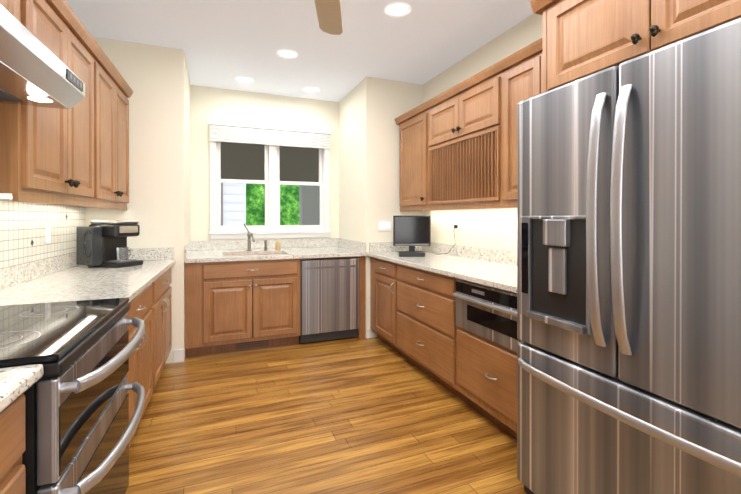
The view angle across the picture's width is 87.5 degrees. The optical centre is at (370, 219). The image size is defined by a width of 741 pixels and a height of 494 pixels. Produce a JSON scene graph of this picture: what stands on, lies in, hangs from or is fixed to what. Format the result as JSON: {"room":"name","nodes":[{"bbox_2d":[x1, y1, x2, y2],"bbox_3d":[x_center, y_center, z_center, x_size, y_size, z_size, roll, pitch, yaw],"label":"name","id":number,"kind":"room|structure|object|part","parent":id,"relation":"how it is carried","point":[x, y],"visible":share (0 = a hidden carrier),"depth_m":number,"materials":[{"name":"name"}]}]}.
{"room":"kitchen","nodes":[
{"label":"kitchen","id":0,"kind":"room"},
{"bbox_2d":[65,0,532,101],"bbox_3d":[-0.146,-1.522,1.304,3.870,0.080,7.250,0,0,-22],"label":"ceiling","id":1,"kind":"structure","parent":0,"point":[223,44],"depth_m":3.15,"materials":[{"name":"white paint"}]},
{"bbox_2d":[236,77,253,82],"bbox_3d":[-1.346,-1.489,4.146,0.189,0.002,0.189,0,0,44],"label":"recessed light","id":2,"kind":"object","parent":1,"relation":"in","point":[240,79],"depth_m":4.16,"materials":[{"name":"white"}]},
{"bbox_2d":[277,50,297,58],"bbox_3d":[-0.749,-1.487,3.491,0.189,0.002,0.189,0,0,44],"label":"recessed light","id":3,"kind":"object","parent":1,"relation":"in","point":[290,54],"depth_m":3.49,"materials":[{"name":"white"}]},
{"bbox_2d":[303,87,318,91],"bbox_3d":[-0.684,-1.490,4.455,0.189,0.002,0.189,0,0,-28],"label":"recessed light","id":4,"kind":"object","parent":1,"relation":"in","point":[308,89],"depth_m":4.45,"materials":[{"name":"white"}]},
{"bbox_2d":[315,0,342,34],"bbox_3d":[-0.210,-1.263,1.678,1.004,0.439,1.004,0,0,43],"label":"ceiling fan","id":5,"kind":"object","parent":1,"relation":"hanging from","point":[329,14],"visible":1,"depth_m":2.14,"materials":[{"name":"brown wood"}]},
{"bbox_2d":[385,3,410,16],"bbox_3d":[0.195,-1.484,2.750,0.189,0.002,0.189,0,0,-28],"label":"recessed light","id":6,"kind":"object","parent":1,"relation":"in","point":[395,10],"depth_m":2.74,"materials":[{"name":"white"}]},
{"bbox_2d":[86,13,541,362],"bbox_3d":[-0.146,-0.113,1.308,3.870,2.740,7.250,0,0,-22],"label":"wall","id":7,"kind":"structure","parent":0,"point":[173,112],"depth_m":3.96,"materials":[{"name":"beige paint"}]},
{"bbox_2d":[0,0,27,28],"bbox_3d":[-1.410,-0.844,1.139,0.337,0.445,0.762,0,0,-22],"label":"upper cabinet","id":8,"kind":"object","parent":7,"relation":"attached to","point":[18,8],"depth_m":1.52,"materials":[{"name":"brown wood"}]},
{"bbox_2d":[0,4,84,108],"bbox_3d":[-1.312,-0.535,1.180,0.548,0.165,0.755,0,0,-22],"label":"range hood","id":9,"kind":"object","parent":8,"relation":"attached to","point":[35,71],"visible":1,"depth_m":1.30,"materials":[{"name":"silver metal"}]},
{"bbox_2d":[45,225,50,243],"bbox_3d":[-2.057,0.096,2.470,0.009,0.115,0.070,0,0,-22],"label":"outlet","id":10,"kind":"object","parent":7,"relation":"attached to","point":[47,233],"visible":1,"depth_m":2.46,"materials":[{"name":"white plastic"}]},
{"bbox_2d":[0,0,103,203],"bbox_3d":[-1.688,-0.587,1.928,0.367,0.964,0.902,0,0,-22],"label":"upper cabinet","id":11,"kind":"object","parent":7,"relation":"attached to","point":[61,170],"depth_m":1.91,"materials":[{"name":"brown wood"}]},
{"bbox_2d":[0,195,11,198],"bbox_3d":[-1.815,-0.098,2.365,0.076,0.012,1.638,0,0,-22],"label":"light","id":12,"kind":"object","parent":11,"relation":"attached to","point":[1,196],"depth_m":1.62,"materials":[{"name":"white plastic"}]},
{"bbox_2d":[56,53,131,207],"bbox_3d":[-2.023,-0.590,2.764,0.367,0.964,0.899,0,0,-22],"label":"upper cabinet","id":13,"kind":"object","parent":7,"relation":"attached to","point":[116,90],"depth_m":2.83,"materials":[{"name":"brown wood"}]},
{"bbox_2d":[128,248,174,259],"bbox_3d":[-2.000,0.299,3.250,0.626,0.104,0.022,0,0,-22],"label":"backsplash","id":14,"kind":"structure","parent":7,"relation":"attached to","point":[136,253],"depth_m":3.29,"materials":[{"name":"beige stone"}]},
{"bbox_2d":[184,242,191,257],"bbox_3d":[-1.804,0.297,3.848,0.020,0.104,0.957,0,0,-22],"label":"backsplash","id":15,"kind":"structure","parent":7,"relation":"attached to","point":[187,249],"depth_m":3.56,"materials":[{"name":"beige stone"}]},
{"bbox_2d":[192,238,335,249],"bbox_3d":[-1.199,0.295,4.618,1.714,0.104,0.020,0,0,-22],"label":"backsplash","id":16,"kind":"structure","parent":7,"relation":"attached to","point":[231,244],"depth_m":4.56,"materials":[{"name":"beige stone"}]},
{"bbox_2d":[209,141,330,238],"bbox_3d":[-1.189,-0.433,4.684,1.420,1.320,0.185,0,0,-22],"label":"window","id":17,"kind":"structure","parent":7,"relation":"in","point":[266,191],"depth_m":4.63,"materials":[{"name":"white wood"}]},
{"bbox_2d":[209,121,330,148],"bbox_3d":[-1.153,-0.988,4.593,1.410,0.219,0.052,0,0,-22],"label":"window blind","id":18,"kind":"object","parent":7,"relation":"attached to","point":[257,134],"visible":1,"depth_m":4.56,"materials":[{"name":"white fabric"}]},
{"bbox_2d":[173,328,369,362],"bbox_3d":[-0.861,1.195,3.716,1.845,0.110,0.013,0,0,-22],"label":"baseboard","id":19,"kind":"structure","parent":7,"relation":"attached to","point":[178,355],"depth_m":3.39,"materials":[{"name":"white wood"}]},
{"bbox_2d":[336,238,366,253],"bbox_3d":[-0.230,0.295,4.479,0.020,0.104,0.957,0,0,-22],"label":"backsplash","id":20,"kind":"structure","parent":7,"relation":"attached to","point":[348,244],"depth_m":4.44,"materials":[{"name":"beige stone"}]},
{"bbox_2d":[378,220,391,230],"bbox_3d":[0.155,0.069,4.123,0.165,0.120,0.009,0,0,-22],"label":"switch plate","id":21,"kind":"object","parent":7,"relation":"attached to","point":[384,225],"visible":1,"depth_m":4.12,"materials":[{"name":"white plastic"}]},
{"bbox_2d":[369,242,422,251],"bbox_3d":[0.284,0.296,4.167,0.637,0.104,0.022,0,0,-22],"label":"backsplash","id":22,"kind":"structure","parent":7,"relation":"attached to","point":[378,246],"depth_m":4.11,"materials":[{"name":"beige stone"}]},
{"bbox_2d":[395,104,434,211],"bbox_3d":[0.557,-0.593,3.916,0.317,0.964,0.610,0,0,-22],"label":"upper cabinet","id":23,"kind":"object","parent":7,"relation":"attached to","point":[411,123],"depth_m":3.86,"materials":[{"name":"brown wood"}]},
{"bbox_3d":[0.851,-0.576,3.146,0.343,0.995,2.327,0,0,-22],"label":"crown","id":24,"kind":"part","parent":23,"relation":"part of","materials":[{"name":"brown wood"}]},
{"bbox_2d":[435,223,458,254],"bbox_3d":[0.735,0.192,3.687,0.162,0.313,0.194,0,0,-22],"label":"outlet","id":25,"kind":"object","parent":7,"relation":"attached to","point":[456,226],"visible":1,"depth_m":3.67,"materials":[{"name":"white plastic"}]},
{"bbox_2d":[423,62,514,207],"bbox_3d":[0.854,-0.591,3.174,0.317,0.964,0.990,0,0,-22],"label":"upper cabinet","id":26,"kind":"object","parent":7,"relation":"attached to","point":[461,124],"depth_m":3.06,"materials":[{"name":"brown wood"}]},
{"bbox_2d":[423,242,516,263],"bbox_3d":[1.006,0.299,3.199,0.020,0.104,2.309,0,0,-22],"label":"backsplash","id":27,"kind":"structure","parent":7,"relation":"attached to","point":[500,256],"depth_m":3.38,"materials":[{"name":"beige stone"}]},
{"bbox_2d":[499,40,538,207],"bbox_3d":[1.168,-0.588,2.392,0.317,0.964,0.695,0,0,-22],"label":"upper cabinet","id":28,"kind":"object","parent":7,"relation":"attached to","point":[518,72],"depth_m":2.56,"materials":[{"name":"brown wood"}]},
{"bbox_2d":[539,0,740,93],"bbox_3d":[1.323,-0.823,1.525,0.675,0.490,0.975,0,0,-22],"label":"upper cabinet","id":29,"kind":"object","parent":7,"relation":"attached to","point":[580,39],"depth_m":1.55,"materials":[{"name":"brown wood"}]},
{"bbox_2d":[125,337,527,493],"bbox_3d":[-0.146,1.288,1.312,3.870,0.060,7.250,0,0,-22],"label":"floor","id":30,"kind":"structure","parent":0,"point":[357,415],"depth_m":2.30,"materials":[{"name":"brown wood"}]},
{"bbox_2d":[0,396,25,493],"bbox_3d":[-1.026,0.828,0.453,0.727,0.864,0.800,0,0,-22],"label":"base cabinet","id":31,"kind":"object","parent":30,"relation":"on","point":[12,429],"depth_m":0.88,"materials":[{"name":"brown wood"}]},
{"bbox_2d":[0,364,43,419],"bbox_3d":[-0.531,0.381,-0.748,0.751,0.034,3.397,0,0,-22],"label":"countertop","id":32,"kind":"structure","parent":31,"relation":"on","point":[14,381],"depth_m":0.87,"materials":[{"name":"beige stone"}]},
{"bbox_2d":[0,297,144,493],"bbox_3d":[-1.184,0.783,1.236,0.772,0.950,0.757,0,0,-22],"label":"stove","id":33,"kind":"object","parent":30,"relation":"on","point":[80,428],"visible":1,"depth_m":1.17,"materials":[{"name":"silver metal"}]},
{"bbox_2d":[126,284,159,446],"bbox_3d":[-1.542,0.823,1.992,0.682,0.864,0.899,0,0,-22],"label":"base cabinet","id":34,"kind":"object","parent":30,"relation":"on","point":[144,363],"depth_m":2.32,"materials":[{"name":"brown wood"}]},
{"bbox_2d":[0,260,174,307],"bbox_3d":[-1.698,0.372,2.413,0.707,0.034,1.798,0,0,-22],"label":"countertop","id":35,"kind":"structure","parent":34,"relation":"on","point":[75,282],"depth_m":2.14,"materials":[{"name":"beige stone"}]},
{"bbox_2d":[76,220,142,267],"bbox_3d":[-1.945,0.181,2.872,0.300,0.342,0.335,0,0,18],"label":"coffee maker","id":36,"kind":"object","parent":35,"relation":"on","point":[101,243],"visible":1,"depth_m":2.82,"materials":[{"name":"black plastic"}]},
{"bbox_2d":[160,264,173,374],"bbox_3d":[-1.877,0.820,2.827,0.682,0.864,0.899,0,0,-22],"label":"base cabinet","id":37,"kind":"object","parent":30,"relation":"on","point":[165,289],"depth_m":3.03,"materials":[{"name":"brown wood"}]},
{"bbox_2d":[184,258,303,356],"bbox_3d":[-1.340,0.816,4.052,1.030,0.865,0.967,0,0,-22],"label":"base cabinet","id":38,"kind":"object","parent":30,"relation":"on","point":[239,296],"depth_m":3.60,"materials":[{"name":"brown wood"}]},
{"bbox_2d":[184,250,223,261],"bbox_3d":[-1.667,0.366,3.908,0.317,0.034,0.987,0,0,-22],"label":"countertop","id":39,"kind":"structure","parent":38,"relation":"on","point":[197,255],"depth_m":3.63,"materials":[{"name":"beige stone"}]},
{"bbox_2d":[224,246,291,261],"bbox_3d":[-1.232,0.365,4.083,0.620,0.034,0.987,0,0,-22],"label":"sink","id":40,"kind":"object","parent":38,"relation":"on","point":[229,255],"depth_m":3.73,"materials":[{"name":"beige stone"}]},
{"bbox_2d":[243,223,254,250],"bbox_3d":[-1.304,0.197,4.152,0.105,0.302,0.247,0,0,-22],"label":"faucet","id":41,"kind":"object","parent":40,"relation":"on","point":[249,235],"visible":1,"depth_m":4.23,"materials":[{"name":"silver metal"}]},
{"bbox_2d":[275,237,279,249],"bbox_3d":[-1.046,0.276,4.369,0.055,0.142,0.056,0,0,-22],"label":"soap bottle","id":42,"kind":"object","parent":40,"relation":"on","point":[277,245],"visible":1,"depth_m":4.35,"materials":[{"name":"brown"}]},
{"bbox_2d":[280,246,366,257],"bbox_3d":[-0.584,0.365,4.343,0.777,0.034,0.987,0,0,-22],"label":"countertop","id":43,"kind":"structure","parent":38,"relation":"on","point":[296,251],"depth_m":4.06,"materials":[{"name":"beige stone"}]},
{"bbox_2d":[299,258,358,342],"bbox_3d":[-0.568,0.818,4.334,0.604,0.821,0.924,0,0,-22],"label":"dishwasher","id":44,"kind":"object","parent":38,"relation":"in","point":[329,299],"visible":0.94,"depth_m":3.90,"materials":[{"name":"grey metal"}]},
{"bbox_2d":[370,256,394,349],"bbox_3d":[0.399,0.817,3.871,0.646,0.864,0.656,0,0,-22],"label":"base cabinet","id":45,"kind":"object","parent":30,"relation":"on","point":[382,273],"depth_m":3.73,"materials":[{"name":"brown wood"}]},
{"bbox_2d":[395,264,450,390],"bbox_3d":[0.691,0.819,3.144,0.646,0.864,0.911,0,0,-22],"label":"base cabinet","id":46,"kind":"object","parent":30,"relation":"on","point":[448,321],"depth_m":2.98,"materials":[{"name":"brown wood"}]},
{"bbox_2d":[451,280,522,439],"bbox_3d":[1.003,0.822,2.367,0.646,0.864,0.764,0,0,-22],"label":"base cabinet","id":47,"kind":"object","parent":30,"relation":"on","point":[484,340],"depth_m":2.30,"materials":[{"name":"brown wood"}]},
{"bbox_2d":[367,252,516,295],"bbox_3d":[0.701,0.369,3.089,0.667,0.034,2.331,0,0,-22],"label":"countertop","id":48,"kind":"structure","parent":47,"relation":"on","point":[487,273],"depth_m":2.82,"materials":[{"name":"beige stone"}]},
{"bbox_2d":[398,251,424,256],"bbox_3d":[0.387,0.330,3.673,0.240,0.038,0.160,0,0,0],"label":"cable box","id":49,"kind":"object","parent":48,"relation":"on","point":[411,253],"visible":0.98,"depth_m":3.59,"materials":[{"name":"black plastic"}]},
{"bbox_2d":[393,216,430,250],"bbox_3d":[0.422,0.156,3.934,0.380,0.385,0.140,0,0,0],"label":"tv monitor","id":50,"kind":"object","parent":49,"relation":"on","point":[411,232],"visible":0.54,"depth_m":3.93,"materials":[{"name":"black plastic"}]},
{"bbox_2d":[453,279,522,351],"bbox_3d":[0.842,0.557,2.299,0.350,0.305,0.736,0,0,-22],"label":"microwave","id":51,"kind":"object","parent":47,"relation":"in","point":[489,313],"depth_m":2.27,"materials":[{"name":"grey metal"}]},
{"bbox_2d":[517,18,740,493],"bbox_3d":[1.196,0.359,1.480,0.891,1.795,0.959,0,0,-22],"label":"fridge","id":52,"kind":"object","parent":30,"relation":"on","point":[629,273],"visible":1,"depth_m":1.27,"materials":[{"name":"grey metal"}]}
]}

